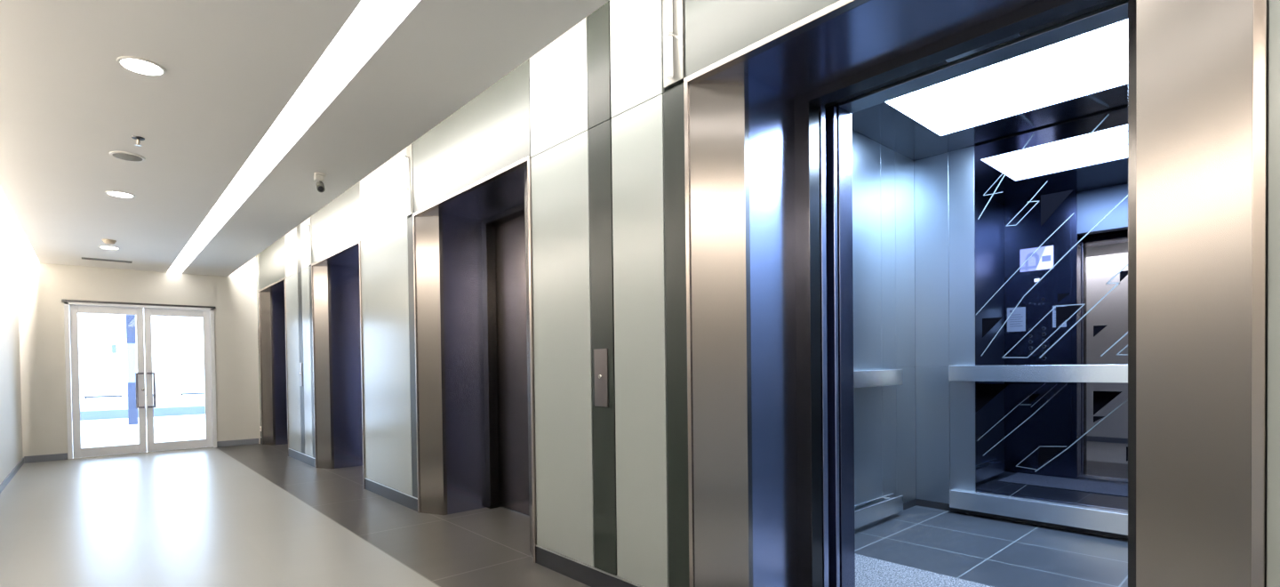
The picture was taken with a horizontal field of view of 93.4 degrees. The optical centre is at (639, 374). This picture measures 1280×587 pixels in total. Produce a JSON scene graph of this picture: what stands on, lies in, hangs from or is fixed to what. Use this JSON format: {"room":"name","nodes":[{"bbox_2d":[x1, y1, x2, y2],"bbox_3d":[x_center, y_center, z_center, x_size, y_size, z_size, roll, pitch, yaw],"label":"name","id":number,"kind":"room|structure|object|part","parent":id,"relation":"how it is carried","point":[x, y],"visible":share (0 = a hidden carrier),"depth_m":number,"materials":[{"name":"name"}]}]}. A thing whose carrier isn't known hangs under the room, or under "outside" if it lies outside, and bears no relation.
{"room":"lobby","nodes":[
{"label":"lobby","id":0,"kind":"room"},
{"bbox_2d":[0,185,23,483],"bbox_3d":[-3.429,-0.438,2.594,0.120,3.520,14.450,-2,1,-42],"label":"wall","id":1,"kind":"structure","parent":0,"point":[11,423],"depth_m":7.02,"materials":[{"name":"paint"}]},
{"bbox_2d":[0,456,23,493],"bbox_3d":[-3.360,1.163,2.663,0.012,0.075,14.450,-2,1,-42],"label":"baseboard","id":2,"kind":"structure","parent":1,"relation":"attached to","point":[8,478],"depth_m":6.78,"materials":[{"name":"grey"}]},
{"bbox_2d":[16,216,260,456],"bbox_3d":[-6.013,-0.524,10.099,6.355,3.520,0.150,-2,1,-42],"label":"wall","id":3,"kind":"structure","parent":0,"point":[42,287],"depth_m":8.59,"materials":[{"name":"paint"}]},
{"bbox_2d":[61,299,216,459],"bbox_3d":[-7.303,0.051,8.896,1.735,2.199,0.168,-2,1,-42],"label":"door","id":4,"kind":"structure","parent":3,"relation":"in","point":[144,399],"depth_m":8.86,"materials":[{"name":"white metal"}]},
{"bbox_3d":[-7.317,0.227,8.817,0.094,0.520,0.069,-2,1,-42],"label":"pull handle","id":5,"kind":"part","parent":4,"relation":"part of","materials":[{"name":"grey metal"}]},
{"bbox_3d":[-7.218,0.225,8.906,0.094,0.520,0.069,-2,1,-42],"label":"pull handle","id":6,"kind":"part","parent":4,"relation":"part of","materials":[{"name":"grey metal"}]},
{"bbox_2d":[24,438,258,463],"bbox_3d":[-7.203,1.105,8.921,2.680,0.090,0.012,-2,1,-42],"label":"baseboard","id":7,"kind":"structure","parent":3,"relation":"attached to","point":[240,442],"depth_m":8.27,"materials":[{"name":"grey"}]},
{"bbox_2d":[0,0,359,271],"bbox_3d":[-2.743,-1.542,3.209,1.345,0.090,14.450,-2,1,-42],"label":"ceiling","id":8,"kind":"structure","parent":0,"point":[232,67],"depth_m":3.37,"materials":[{"name":"paint"}]},
{"bbox_2d":[81,256,132,263],"bbox_3d":[-7.050,-1.514,7.977,0.500,0.008,0.140,-2,1,-42],"label":"ceiling vent","id":9,"kind":"object","parent":8,"relation":"in","point":[83,258],"visible":1,"depth_m":7.95,"materials":[{"name":"grey plastic"}]},
{"bbox_2d":[102,239,116,244],"bbox_3d":[-5.965,-1.488,6.774,0.124,0.050,0.124,-2,1,-42],"label":"smoke detector","id":10,"kind":"object","parent":8,"relation":"attached to","point":[106,241],"visible":1,"depth_m":6.74,"materials":[{"name":"beige plastic"}]},
{"bbox_2d":[98,245,119,248],"bbox_3d":[-6.308,-1.510,7.165,0.188,0.010,0.188,-2,1,-42],"label":"recessed light","id":11,"kind":"object","parent":8,"relation":"in","point":[100,246],"visible":1,"depth_m":7.14,"materials":[{"name":"white plastic"}]},
{"bbox_2d":[105,190,135,197],"bbox_3d":[-4.327,-1.500,5.019,0.188,0.010,0.188,-2,1,-42],"label":"recessed light","id":12,"kind":"object","parent":8,"relation":"in","point":[121,194],"visible":1,"depth_m":5.00,"materials":[{"name":"white plastic"}]},
{"bbox_2d":[109,151,145,161],"bbox_3d":[-3.519,-1.496,4.139,0.192,0.012,0.192,-2,1,-42],"label":"ceiling speaker","id":13,"kind":"object","parent":8,"relation":"attached to","point":[121,155],"visible":1,"depth_m":4.12,"materials":[{"name":"white plastic"}]},
{"bbox_2d":[112,152,142,160],"bbox_3d":[-3.519,-1.492,4.139,0.160,0.005,0.160,-2,1,-42],"label":"grille","id":14,"kind":"object","parent":13,"relation":"attached to","point":[130,156],"depth_m":4.12,"materials":[{"name":"grey plastic"}]},
{"bbox_2d":[131,136,144,146],"bbox_3d":[-3.179,-1.476,3.819,0.068,0.049,0.068,-2,1,-42],"label":"sprinkler","id":15,"kind":"object","parent":8,"relation":"attached to","point":[138,139],"visible":1,"depth_m":3.81,"materials":[{"name":"silver metal"}]},
{"bbox_2d":[116,56,166,76],"bbox_3d":[-2.413,-1.491,2.921,0.188,0.010,0.188,-2,1,-42],"label":"recessed light","id":16,"kind":"object","parent":8,"relation":"in","point":[141,66],"visible":1,"depth_m":2.90,"materials":[{"name":"white plastic"}]},
{"bbox_2d":[166,0,422,272],"bbox_3d":[-2.175,-1.557,3.722,0.186,0.090,14.450,-2,1,-42],"label":"ceiling light","id":17,"kind":"object","parent":8,"relation":"attached to","point":[371,23],"visible":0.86,"depth_m":3.32,"materials":[{"name":"white plastic"}]},
{"bbox_2d":[0,443,590,586],"bbox_3d":[-2.141,1.228,3.765,3.495,0.120,14.450,-2,1,-42],"label":"floor","id":18,"kind":"structure","parent":0,"point":[191,517],"depth_m":4.50,"materials":[{"name":"tile"}]},
{"bbox_2d":[182,0,609,276],"bbox_3d":[-1.895,-1.564,3.976,0.571,0.090,14.450,-2,1,-42],"label":"ceiling","id":19,"kind":"structure","parent":0,"point":[444,54],"depth_m":3.32,"materials":[{"name":"paint"}]},
{"bbox_2d":[313,172,326,191],"bbox_3d":[-2.425,-1.447,4.571,0.080,0.149,0.135,-2,1,-42],"label":"security camera","id":20,"kind":"object","parent":19,"relation":"attached to","point":[318,177],"visible":1,"depth_m":4.54,"materials":[{"name":"white plastic"}]},
{"bbox_2d":[256,0,1279,586],"bbox_3d":[-1.318,-0.444,4.502,0.140,3.420,14.450,-2,1,-42],"label":"wall","id":21,"kind":"structure","parent":0,"point":[609,253],"depth_m":3.19,"materials":[{"name":"laminate"}]},
{"bbox_3d":[-6.168,-1.759,9.738,0.020,0.836,0.166,-2,1,-42],"label":"wall panel","id":22,"kind":"part","parent":21,"relation":"part of","materials":[{"name":"laminate"}]},
{"bbox_3d":[-6.148,-0.164,9.763,0.020,2.349,0.166,-2,1,-42],"label":"wall panel","id":23,"kind":"part","parent":21,"relation":"part of","materials":[{"name":"laminate"}]},
{"bbox_2d":[258,235,288,455],"bbox_3d":[-5.293,-0.529,9.206,0.580,3.300,1.800,-2,1,-42],"label":"portal","id":24,"kind":"object","parent":21,"relation":"attached to","point":[272,292],"visible":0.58,"depth_m":9.62,"materials":[{"name":"grey metal"}]},
{"bbox_3d":[-5.955,-0.102,9.646,0.258,2.449,0.040,0,1,23],"label":"splay panel","id":25,"kind":"part","parent":24,"relation":"part of","materials":[{"name":"metal"}]},
{"bbox_3d":[-5.507,-1.762,9.007,0.021,0.822,1.796,-2,1,-42],"label":"header panel","id":26,"kind":"part","parent":24,"relation":"part of","materials":[{"name":"white paint"}]},
{"bbox_3d":[-4.681,-1.751,8.094,0.020,0.836,0.655,-2,1,-42],"label":"wall panel","id":27,"kind":"part","parent":21,"relation":"part of","materials":[{"name":"paint"}]},
{"bbox_3d":[-4.662,-0.156,8.119,0.020,2.349,0.655,-2,1,-42],"label":"wall panel","id":28,"kind":"part","parent":21,"relation":"part of","materials":[{"name":"laminate"}]},
{"bbox_2d":[299,362,302,385],"bbox_3d":[-4.391,-0.005,7.796,0.018,0.304,0.107,-2,1,-42],"label":"panel","id":29,"kind":"object","parent":21,"relation":"attached to","point":[300,364],"visible":1,"depth_m":7.79,"materials":[{"name":"metal"}]},
{"bbox_3d":[-4.204,-1.749,7.566,0.020,0.836,0.370,-2,1,-42],"label":"wall panel","id":30,"kind":"part","parent":21,"relation":"part of","materials":[{"name":"paint"}]},
{"bbox_3d":[-4.184,-0.154,7.591,0.020,2.349,0.370,-2,1,-42],"label":"wall panel","id":31,"kind":"part","parent":21,"relation":"part of","materials":[{"name":"laminate"}]},
{"bbox_2d":[305,216,311,264],"bbox_3d":[-4.041,-1.656,7.359,0.060,0.620,0.125,-2,1,-42],"label":"lantern","id":32,"kind":"object","parent":21,"relation":"attached to","point":[308,226],"visible":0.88,"depth_m":7.34,"materials":[{"name":"grey metal"}]},
{"bbox_2d":[311,181,365,488],"bbox_3d":[-3.160,-0.518,6.847,0.580,3.300,1.800,-2,1,-42],"label":"portal","id":33,"kind":"object","parent":21,"relation":"attached to","point":[336,273],"visible":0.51,"depth_m":7.27,"materials":[{"name":"grey metal"}]},
{"bbox_3d":[-3.822,-0.091,7.287,0.258,2.449,0.040,0,1,23],"label":"splay panel","id":34,"kind":"part","parent":33,"relation":"part of","materials":[{"name":"metal"}]},
{"bbox_3d":[-3.374,-1.752,6.648,0.021,0.822,1.796,-2,1,-42],"label":"header panel","id":35,"kind":"part","parent":33,"relation":"part of","materials":[{"name":"grey metal"}]},
{"bbox_3d":[-2.367,-1.740,5.535,0.020,0.836,1.197,-2,1,-42],"label":"wall panel","id":36,"kind":"part","parent":21,"relation":"part of","materials":[{"name":"paint"}]},
{"bbox_3d":[-2.347,-0.145,5.560,0.020,2.349,1.197,-2,1,-42],"label":"wall panel","id":37,"kind":"part","parent":21,"relation":"part of","materials":[{"name":"laminate"}]},
{"bbox_2d":[404,143,414,216],"bbox_3d":[-1.931,-1.645,5.025,0.060,0.620,0.125,-2,1,-42],"label":"lantern","id":38,"kind":"object","parent":21,"relation":"attached to","point":[408,158],"visible":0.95,"depth_m":5.01,"materials":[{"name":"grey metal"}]},
{"bbox_2d":[259,436,643,586],"bbox_3d":[-1.346,1.091,4.484,0.025,0.112,14.448,-2,1,-42],"label":"baseboard","id":39,"kind":"structure","parent":21,"relation":"attached to","point":[589,575],"depth_m":3.52,"materials":[{"name":"grey metal"}]},
{"bbox_2d":[412,58,536,562],"bbox_3d":[-1.049,-0.508,4.513,0.580,3.300,1.800,-2,1,-42],"label":"portal","id":40,"kind":"object","parent":21,"relation":"attached to","point":[472,171],"visible":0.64,"depth_m":4.93,"materials":[{"name":"grey metal"}]},
{"bbox_3d":[-1.712,-0.081,4.953,0.258,2.449,0.040,0,1,23],"label":"splay panel","id":41,"kind":"part","parent":40,"relation":"part of","materials":[{"name":"metal"}]},
{"bbox_3d":[-1.264,-1.741,4.314,0.021,0.822,1.796,-2,1,-42],"label":"header panel","id":42,"kind":"part","parent":40,"relation":"part of","materials":[{"name":"grey metal"}]},
{"bbox_3d":[-1.282,-0.067,5.150,0.088,2.405,0.097,-2,1,-42],"label":"door frame","id":43,"kind":"part","parent":40,"relation":"part of","materials":[{"name":"metal"}]},
{"bbox_2d":[495,214,529,516],"bbox_3d":[-0.787,-0.080,4.753,0.110,2.430,1.256,-2,1,-42],"label":"door","id":44,"kind":"structure","parent":40,"relation":"attached to","point":[509,235],"depth_m":4.97,"materials":[{"name":"metal"}]},
{"bbox_3d":[-0.772,1.129,4.772,0.110,0.011,1.256,-2,1,-42],"label":"sill","id":45,"kind":"part","parent":44,"relation":"part of","materials":[{"name":"metal"}]},
{"bbox_3d":[-0.680,-0.076,3.812,0.040,2.449,0.258,-1,1,-17],"label":"splay panel","id":46,"kind":"part","parent":40,"relation":"part of","materials":[{"name":"metal"}]},
{"bbox_3d":[-0.468,-1.730,3.435,0.020,0.836,0.565,-2,1,-42],"label":"wall panel","id":47,"kind":"part","parent":21,"relation":"part of","materials":[{"name":"laminate"}]},
{"bbox_3d":[-0.449,-0.135,3.460,0.020,2.349,0.565,-2,1,-42],"label":"wall panel","id":48,"kind":"part","parent":21,"relation":"part of","materials":[{"name":"laminate"}]},
{"bbox_2d":[593,348,608,407],"bbox_3d":[-0.208,0.016,3.170,0.018,0.304,0.107,-2,1,-42],"label":"panel","id":49,"kind":"object","parent":21,"relation":"attached to","point":[601,355],"visible":1,"depth_m":3.17,"materials":[{"name":"metal"}]},
{"bbox_3d":[-0.021,-1.728,2.940,0.020,0.836,0.370,-2,1,-42],"label":"wall panel","id":50,"kind":"part","parent":21,"relation":"part of","materials":[{"name":"laminate"}]},
{"bbox_3d":[-0.001,-0.133,2.965,0.020,2.349,0.370,-2,1,-42],"label":"wall panel","id":51,"kind":"part","parent":21,"relation":"part of","materials":[{"name":"laminate"}]},
{"bbox_2d":[662,0,686,89],"bbox_3d":[0.142,-1.635,2.733,0.060,0.620,0.125,-2,1,-42],"label":"lantern","id":52,"kind":"object","parent":21,"relation":"attached to","point":[674,11],"visible":0.98,"depth_m":2.71,"materials":[{"name":"grey metal"}]},
{"bbox_2d":[683,0,1267,586],"bbox_3d":[1.023,-0.498,2.221,0.580,3.300,1.800,-2,1,-42],"label":"portal","id":53,"kind":"object","parent":21,"relation":"attached to","point":[759,73],"visible":1,"depth_m":2.22,"materials":[{"name":"grey metal"}]},
{"bbox_3d":[0.361,-0.071,2.661,0.258,2.449,0.040,0,1,23],"label":"splay panel","id":54,"kind":"part","parent":53,"relation":"part of","materials":[{"name":"metal"}]},
{"bbox_3d":[0.809,-1.731,2.022,0.021,0.822,1.796,-2,1,-42],"label":"header panel","id":55,"kind":"part","parent":53,"relation":"part of","materials":[{"name":"grey metal"}]},
{"bbox_3d":[0.791,-0.057,2.858,0.088,2.405,0.097,-2,1,-42],"label":"door frame","id":56,"kind":"part","parent":53,"relation":"part of","materials":[{"name":"metal"}]},
{"bbox_2d":[818,104,828,586],"bbox_3d":[1.286,-0.070,2.461,0.110,2.430,2.276,-2,1,-42],"label":"door","id":57,"kind":"structure","parent":53,"relation":"attached to","point":[821,108],"depth_m":2.88,"materials":[{"name":"metal"}]},
{"bbox_3d":[1.631,-0.053,1.929,0.088,2.405,0.097,-2,1,-42],"label":"door frame","id":58,"kind":"part","parent":53,"relation":"part of","materials":[{"name":"metal"}]},
{"bbox_3d":[1.392,-0.066,1.520,0.040,2.449,0.258,-1,1,-17],"label":"splay panel","id":59,"kind":"part","parent":53,"relation":"part of","materials":[{"name":"metal"}]},
{"bbox_3d":[1.849,-0.124,0.919,0.020,2.349,1.237,-2,1,-42],"label":"wall panel","id":60,"kind":"part","parent":21,"relation":"part of","materials":[{"name":"metal"}]},
{"bbox_2d":[824,0,1127,586],"bbox_3d":[2.235,-0.329,3.320,2.500,3.018,2.570,-2,1,-42],"label":"car","id":61,"kind":"object","parent":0,"point":[977,199],"visible":0.49,"depth_m":4.30,"materials":[{"name":"metal"}]},
{"bbox_3d":[0.782,-0.090,3.157,0.028,2.438,0.547,-2,1,-42],"label":"car door","id":62,"kind":"part","parent":61,"relation":"part of","materials":[{"name":"metal"}]},
{"bbox_3d":[1.536,-0.902,4.358,0.814,1.707,0.030,-2,1,-42],"label":"panel","id":63,"kind":"part","parent":61,"relation":"part of","materials":[{"name":"metal"}]},
{"bbox_3d":[1.554,0.505,4.380,0.814,1.104,0.030,-2,1,-42],"label":"panel","id":64,"kind":"part","parent":61,"relation":"part of","materials":[{"name":"metal"}]},
{"bbox_3d":[1.451,0.033,4.209,1.495,0.118,0.093,-2,1,-42],"label":"handrail","id":65,"kind":"part","parent":61,"relation":"part of","materials":[{"name":"metal"}]},
{"bbox_3d":[1.463,1.010,4.224,1.495,0.124,0.093,-2,1,-42],"label":"bumper rail","id":66,"kind":"part","parent":61,"relation":"part of","materials":[{"name":"metal"}]},
{"bbox_3d":[1.928,-0.912,4.713,0.237,1.707,0.030,-2,1,-42],"label":"panel","id":67,"kind":"part","parent":61,"relation":"part of","materials":[{"name":"metal"}]},
{"bbox_3d":[1.946,0.494,4.735,0.237,1.104,0.030,-2,1,-42],"label":"panel","id":68,"kind":"part","parent":61,"relation":"part of","materials":[{"name":"metal"}]},
{"bbox_3d":[2.148,-0.918,4.911,0.350,1.707,0.030,-2,1,-42],"label":"panel","id":69,"kind":"part","parent":61,"relation":"part of","materials":[{"name":"metal"}]},
{"bbox_3d":[2.166,0.489,4.933,0.350,1.104,0.030,-2,1,-42],"label":"panel","id":70,"kind":"part","parent":61,"relation":"part of","materials":[{"name":"metal"}]},
{"bbox_2d":[855,553,992,586],"bbox_3d":[1.735,1.129,2.868,0.625,0.008,2.200,-2,1,-42],"label":"mat","id":71,"kind":"object","parent":61,"relation":"on","point":[869,572],"visible":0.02,"depth_m":3.34,"materials":[{"name":"carpet"}]},
{"bbox_3d":[2.389,-0.922,4.928,0.030,1.707,0.267,-2,1,-42],"label":"panel","id":72,"kind":"part","parent":61,"relation":"part of","materials":[{"name":"metal"}]},
{"bbox_3d":[2.407,0.485,4.951,0.030,1.104,0.267,-2,1,-42],"label":"panel","id":73,"kind":"part","parent":61,"relation":"part of","materials":[{"name":"metal"}]},
{"bbox_3d":[2.544,-0.921,4.758,0.030,1.707,0.188,-2,1,-42],"label":"panel","id":74,"kind":"part","parent":61,"relation":"part of","materials":[{"name":"metal"}]},
{"bbox_3d":[2.562,0.486,4.780,0.030,1.104,0.188,-2,1,-42],"label":"panel","id":75,"kind":"part","parent":61,"relation":"part of","materials":[{"name":"metal"}]},
{"bbox_3d":[1.378,-1.321,2.434,0.040,0.008,0.270,-2,1,-42],"label":"operator plate","id":76,"kind":"part","parent":61,"relation":"part of","materials":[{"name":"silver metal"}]},
{"bbox_3d":[2.464,-1.758,3.514,0.907,0.001,1.720,-2,1,-42],"label":"light panel","id":77,"kind":"part","parent":61,"relation":"part of","materials":[{"name":"white plastic"}]},
{"bbox_3d":[3.096,-0.009,4.089,0.093,0.120,1.873,-2,1,-42],"label":"handrail","id":78,"kind":"part","parent":61,"relation":"part of","materials":[{"name":"metal"}]},
{"bbox_3d":[3.109,0.982,4.105,0.093,0.137,1.873,-2,1,-42],"label":"bumper rail","id":79,"kind":"part","parent":61,"relation":"part of","materials":[{"name":"metal"}]},
{"bbox_2d":[974,107,1127,511],"bbox_3d":[3.121,-0.414,4.120,0.029,2.691,1.527,-2,1,-42],"label":"mirror","id":80,"kind":"object","parent":61,"relation":"attached to","point":[1051,201],"depth_m":4.29,"materials":[{"name":"clear glass"}]},
{"label":"outside","id":81,"kind":"structure","parent":0,"visible":0},
{"bbox_2d":[72,414,205,450],"bbox_3d":[-14.534,1.189,17.602,30.000,0.150,22.400,-2,1,-42],"label":"floor","id":82,"kind":"structure","parent":81,"point":[106,432],"depth_m":12.34,"materials":[{"name":"white"}]},
{"bbox_2d":[125,314,137,424],"bbox_3d":[-11.678,-0.128,13.849,0.165,2.530,0.170,-2,1,-42],"label":"pillar","id":83,"kind":"structure","parent":82,"relation":"on","point":[130,319],"depth_m":13.78,"materials":[{"name":"blue"}]},
{"bbox_2d":[111,344,127,352],"bbox_3d":[-11.841,-0.588,13.706,0.269,0.197,0.158,-2,1,-42],"label":"floodlight","id":84,"kind":"object","parent":83,"relation":"attached to","point":[114,348],"visible":1,"depth_m":13.60,"materials":[{"name":"white plastic"}]},
{"bbox_2d":[80,394,204,410],"bbox_3d":[-13.335,0.855,16.265,30.000,0.530,0.190,-2,1,-42],"label":"parapet","id":85,"kind":"object","parent":82,"relation":"on","point":[184,400],"depth_m":15.93,"materials":[{"name":"white"}]},
{"bbox_2d":[84,392,204,398],"bbox_3d":[-13.332,0.559,16.253,10.000,0.067,0.050,-2,1,-42],"label":"terrace railing","id":86,"kind":"object","parent":85,"relation":"on","point":[181,394],"visible":0.42,"depth_m":15.83,"materials":[{"name":"grey"}]},
{"bbox_2d":[80,405,205,420],"bbox_3d":[-13.162,1.011,16.078,30.000,0.220,0.300,-2,1,-42],"label":"kerb","id":87,"kind":"object","parent":82,"relation":"on","point":[100,414],"visible":0.11,"depth_m":15.85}
]}

